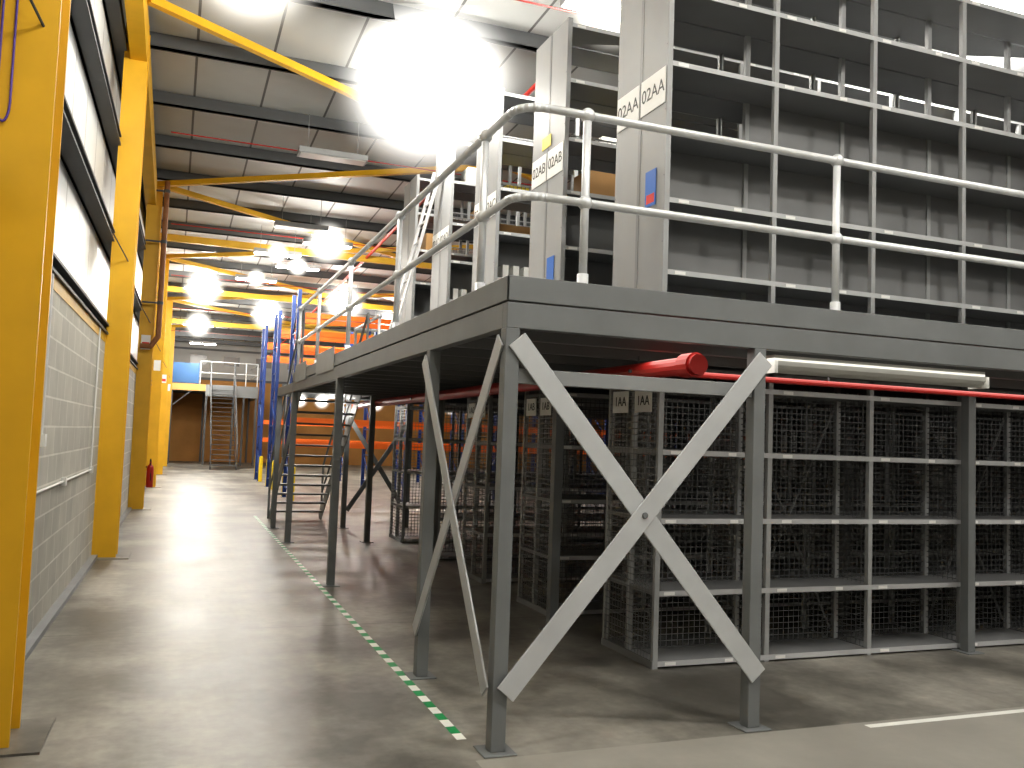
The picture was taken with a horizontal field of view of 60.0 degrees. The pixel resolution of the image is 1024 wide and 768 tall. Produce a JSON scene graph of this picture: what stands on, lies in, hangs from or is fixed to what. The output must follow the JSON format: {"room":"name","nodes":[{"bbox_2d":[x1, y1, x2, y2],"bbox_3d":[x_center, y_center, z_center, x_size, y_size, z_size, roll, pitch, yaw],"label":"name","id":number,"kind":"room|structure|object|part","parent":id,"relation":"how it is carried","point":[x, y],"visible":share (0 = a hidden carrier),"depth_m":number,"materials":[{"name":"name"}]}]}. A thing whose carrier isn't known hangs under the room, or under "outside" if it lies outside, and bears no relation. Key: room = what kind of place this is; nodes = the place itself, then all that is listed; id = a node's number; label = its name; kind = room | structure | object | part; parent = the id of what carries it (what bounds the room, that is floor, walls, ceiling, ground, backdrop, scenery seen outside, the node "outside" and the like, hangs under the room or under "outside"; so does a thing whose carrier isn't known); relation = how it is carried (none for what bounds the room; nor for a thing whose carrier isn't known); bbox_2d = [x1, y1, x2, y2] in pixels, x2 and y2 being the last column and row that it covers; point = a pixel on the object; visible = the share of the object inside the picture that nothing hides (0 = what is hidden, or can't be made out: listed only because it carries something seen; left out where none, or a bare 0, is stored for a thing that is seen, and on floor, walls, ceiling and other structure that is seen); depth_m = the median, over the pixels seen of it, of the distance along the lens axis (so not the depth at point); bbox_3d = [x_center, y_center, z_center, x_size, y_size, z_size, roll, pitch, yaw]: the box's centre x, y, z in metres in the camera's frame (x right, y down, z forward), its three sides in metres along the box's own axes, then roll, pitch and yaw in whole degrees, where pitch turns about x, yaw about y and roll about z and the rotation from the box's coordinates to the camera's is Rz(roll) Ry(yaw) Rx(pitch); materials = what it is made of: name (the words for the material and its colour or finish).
{"room":"warehouse interior","nodes":[
{"label":"warehouse interior","id":0,"kind":"room"},
{"bbox_2d":[0,0,151,661],"bbox_3d":[-7.553,-1.648,17.932,0.294,8.200,52.701,3,-4,-20],"label":"cladding","id":1,"kind":"object","parent":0,"point":[97,39],"visible":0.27,"depth_m":9.09,"materials":[{"name":"grey"}]},
{"bbox_2d":[0,0,18,121],"bbox_3d":[-2.526,-2.062,4.482,0.072,1.506,0.012,3,-4,-20],"label":"cable loop","id":2,"kind":"object","parent":1,"relation":"hanging from","point":[17,1],"visible":1,"depth_m":4.46,"materials":[{"name":"purple"}]},
{"bbox_2d":[140,181,169,348],"bbox_3d":[-6.922,-2.323,17.182,0.387,3.299,0.116,3,-4,-20],"label":"downpipe","id":3,"kind":"object","parent":1,"relation":"attached to","point":[166,190],"visible":0.99,"depth_m":17.19,"materials":[{"name":"brown"}]},
{"bbox_2d":[26,290,135,638],"bbox_3d":[-7.686,1.092,17.746,0.220,2.700,52.700,3,-4,-20],"label":"wall","id":4,"kind":"structure","parent":0,"point":[64,515],"depth_m":7.93,"materials":[{"name":"grey brick"}]},
{"bbox_2d":[37,273,100,493],"bbox_3d":[-6.704,0.459,15.531,0.053,1.625,21.280,3,-4,-20],"label":"conduit","id":5,"kind":"object","parent":4,"relation":"attached to","point":[43,439],"visible":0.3,"depth_m":6.47,"materials":[{"name":"white"}]},
{"bbox_2d":[169,341,615,470],"bbox_3d":[-5.652,0.277,47.244,25.650,8.200,0.280,3,-4,-21],"label":"wall","id":6,"kind":"structure","parent":0,"point":[186,412],"depth_m":44.10,"materials":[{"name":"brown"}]},
{"bbox_2d":[0,461,1023,767],"bbox_3d":[3.690,3.242,22.151,25.650,0.200,53.600,3,-4,-21],"label":"floor","id":7,"kind":"structure","parent":0,"point":[209,645],"depth_m":6.04,"materials":[{"name":"concrete"}]},
{"bbox_2d":[0,0,70,757],"bbox_3d":[-2.390,-1.621,4.519,0.420,6.830,0.905,3,-4,-20],"label":"column","id":8,"kind":"structure","parent":7,"relation":"on","point":[31,134],"depth_m":4.46,"materials":[{"name":"yellow metal"}]},
{"bbox_2d":[91,21,150,559],"bbox_3d":[-4.725,-1.201,10.893,0.420,6.626,0.905,3,-4,-20],"label":"column","id":9,"kind":"structure","parent":7,"relation":"on","point":[109,475],"depth_m":10.86,"materials":[{"name":"yellow metal"}]},
{"bbox_2d":[128,187,162,509],"bbox_3d":[-7.060,-0.781,17.267,0.420,6.422,0.905,3,-4,-20],"label":"column","id":10,"kind":"structure","parent":7,"relation":"on","point":[153,212],"depth_m":17.23,"materials":[{"name":"yellow metal"}]},
{"bbox_2d":[141,335,150,349],"bbox_3d":[-7.128,-0.814,17.239,0.170,0.280,0.004,3,-4,-20],"label":"sign","id":11,"kind":"object","parent":10,"relation":"attached to","point":[144,338],"visible":0.64,"depth_m":17.24,"materials":[{"name":"white"}]},
{"bbox_2d":[146,459,153,486],"bbox_3d":[-7.106,1.744,17.371,0.147,0.555,0.131,2,-4,6],"label":"fire extinguisher","id":12,"kind":"object","parent":10,"relation":"attached to","point":[150,469],"visible":1,"depth_m":17.32,"materials":[{"name":"red metal"}]},
{"bbox_2d":[145,259,168,487],"bbox_3d":[-9.395,-0.361,23.640,0.420,6.218,0.905,3,-4,-20],"label":"column","id":13,"kind":"structure","parent":7,"relation":"on","point":[158,350],"depth_m":23.59,"materials":[{"name":"yellow metal"}]},
{"bbox_2d":[153,360,160,370],"bbox_3d":[-9.460,-0.496,23.620,0.170,0.280,0.003,3,-4,-20],"label":"sign","id":14,"kind":"object","parent":13,"relation":"attached to","point":[157,363],"visible":1,"depth_m":23.62,"materials":[{"name":"white"}]},
{"bbox_2d":[156,300,172,474],"bbox_3d":[-11.730,0.059,30.014,0.420,6.014,0.905,3,-4,-20],"label":"column","id":15,"kind":"structure","parent":7,"relation":"on","point":[161,439],"depth_m":30.00,"materials":[{"name":"yellow metal"}]},
{"bbox_2d":[162,375,166,382],"bbox_3d":[-11.791,-0.177,29.999,0.170,0.280,0.004,3,-4,-20],"label":"sign","id":16,"kind":"object","parent":15,"relation":"attached to","point":[164,377],"visible":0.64,"depth_m":30.00,"materials":[{"name":"white"}]},
{"bbox_2d":[163,327,174,466],"bbox_3d":[-14.065,0.479,36.387,0.420,5.810,0.905,3,-4,-20],"label":"column","id":17,"kind":"structure","parent":7,"relation":"on","point":[172,328],"depth_m":36.38,"materials":[{"name":"yellow metal"}]},
{"bbox_2d":[167,361,258,469],"bbox_3d":[-13.247,1.337,39.296,3.762,4.715,8.894,3,-4,-21],"label":"platform","id":18,"kind":"object","parent":7,"relation":"on","point":[185,379],"visible":0.97,"depth_m":39.36,"materials":[{"name":"grey metal"}]},
{"bbox_2d":[254,325,572,481],"bbox_3d":[-1.765,1.018,31.348,13.910,5.000,1.670,3,-4,-21],"label":"racks","id":19,"kind":"object","parent":7,"relation":"on","point":[258,467],"visible":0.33,"depth_m":29.10,"materials":[{"name":"blue"}]},
{"bbox_2d":[264,310,697,491],"bbox_3d":[-0.373,0.838,27.709,13.910,5.000,1.670,3,-4,-21],"label":"racks","id":20,"kind":"object","parent":7,"relation":"on","point":[278,348],"visible":0.26,"depth_m":25.66,"materials":[{"name":"blue"}]},
{"bbox_2d":[281,289,744,501],"bbox_3d":[1.090,0.650,23.884,13.910,5.000,1.670,3,-4,-21],"label":"racks","id":21,"kind":"object","parent":7,"relation":"on","point":[324,336],"visible":0.13,"depth_m":21.79,"materials":[{"name":"blue"}]},
{"bbox_2d":[254,516,1023,739],"bbox_3d":[2.393,2.473,12.353,10.500,0.001,13.230,3,-4,-21],"label":"tape","id":22,"kind":"object","parent":7,"relation":"on","point":[450,727],"visible":1,"depth_m":5.64,"materials":[{"name":"plastic"}]},
{"bbox_2d":[267,0,1023,758],"bbox_3d":[3.555,-0.235,12.759,12.550,5.740,12.690,3,-4,-21],"label":"mezzanine","id":23,"kind":"object","parent":7,"relation":"on","point":[774,221],"visible":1,"depth_m":7.44,"materials":[{"name":"silver metal"}]},
{"bbox_3d":[3.784,-0.465,11.980,12.300,1.006,10.952,3,-4,-21],"label":"mezzanine handrail","id":24,"kind":"part","parent":23,"relation":"part of","materials":[{"name":"grey metal"}]},
{"bbox_2d":[121,0,1023,343],"bbox_3d":[3.938,-3.530,22.580,25.650,1.758,53.600,3,-4,-21],"label":"roof","id":25,"kind":"structure","parent":0,"point":[286,28],"depth_m":13.74,"materials":[{"name":"white metal"}]},
{"bbox_2d":[183,277,196,289],"label":"ceiling lights","id":26,"kind":"object","parent":25,"relation":"hanging from","point":[186,286],"depth_m":25.70,"materials":[{"name":"grey plastic"}]},
{"bbox_2d":[189,335,216,344],"label":"ceiling lights","id":27,"kind":"object","parent":25,"relation":"hanging from","point":[191,342],"depth_m":38.24,"materials":[{"name":"grey plastic"}]},
{"bbox_2d":[235,266,276,282],"label":"ceiling lights","id":28,"kind":"object","parent":25,"relation":"hanging from","point":[238,276],"depth_m":24.26,"materials":[{"name":"grey plastic"}]},
{"bbox_2d":[253,242,275,259],"label":"ceiling lights","id":29,"kind":"object","parent":25,"relation":"hanging from","point":[262,251],"depth_m":21.04,"materials":[{"name":"grey"}]},
{"bbox_2d":[275,262,295,268],"label":"ceiling lights","id":30,"kind":"object","parent":25,"relation":"hanging from","point":[278,264],"depth_m":22.48,"materials":[{"name":"grey"}]},
{"bbox_2d":[279,250,301,258],"label":"ceiling lights","id":31,"kind":"object","parent":25,"relation":"hanging from","point":[291,254],"depth_m":21.26,"materials":[{"name":"grey"}]},
{"bbox_2d":[274,210,328,239],"label":"ceiling lights","id":32,"kind":"object","parent":25,"relation":"hanging from","point":[310,227],"depth_m":18.72,"materials":[{"name":"grey"}]},
{"bbox_2d":[299,264,320,271],"label":"ceiling lights","id":33,"kind":"object","parent":25,"relation":"hanging from","point":[303,266],"depth_m":22.68,"materials":[{"name":"grey plastic"}]},
{"bbox_2d":[302,237,321,249],"label":"ceiling lights","id":34,"kind":"object","parent":25,"relation":"hanging from","point":[306,241],"depth_m":19.96,"materials":[{"name":"grey"}]},
{"bbox_2d":[124,0,531,335],"bbox_3d":[-3.612,-3.458,19.635,8.285,2.035,52.514,3,-4,-21],"label":"roof beam","id":35,"kind":"structure","parent":25,"relation":"attached to","point":[137,13],"depth_m":16.80,"materials":[{"name":"yellow metal"}]},
{"bbox_2d":[297,130,367,165],"label":"ceiling lights","id":36,"kind":"object","parent":25,"relation":"hanging from","point":[357,159],"depth_m":14.30,"materials":[{"name":"grey metal"}]},
{"bbox_2d":[333,233,352,248],"label":"ceiling lights","id":37,"kind":"object","parent":25,"relation":"hanging from","point":[337,244],"depth_m":20.21,"materials":[{"name":"grey"}]},
{"bbox_2d":[171,0,619,355],"bbox_3d":[4.088,-2.961,22.448,23.800,1.621,51.702,3,-4,-21],"label":"sprinkler","id":38,"kind":"object","parent":25,"relation":"attached to","point":[600,19],"visible":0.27,"depth_m":19.32,"materials":[{"name":"red metal"}]},
{"bbox_2d":[560,0,603,16],"label":"ceiling lights","id":39,"kind":"object","parent":25,"relation":"hanging from","point":[586,6],"depth_m":9.40,"materials":[{"name":"grey"}]},
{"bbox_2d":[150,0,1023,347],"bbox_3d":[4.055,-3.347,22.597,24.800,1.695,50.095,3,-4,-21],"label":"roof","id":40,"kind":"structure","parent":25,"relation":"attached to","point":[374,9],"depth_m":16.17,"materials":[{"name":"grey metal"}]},
{"bbox_2d":[1005,0,1023,13],"label":"ceiling lights","id":41,"kind":"object","parent":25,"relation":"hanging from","point":[1010,7],"depth_m":9.34,"materials":[{"name":"grey"}]},
{"bbox_2d":[616,422,997,508],"bbox_3d":[15.675,-0.229,26.907,0.300,8.200,53.600,3,-4,-21],"label":"wall","id":42,"kind":"structure","parent":0,"point":[665,422],"depth_m":36.62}
]}

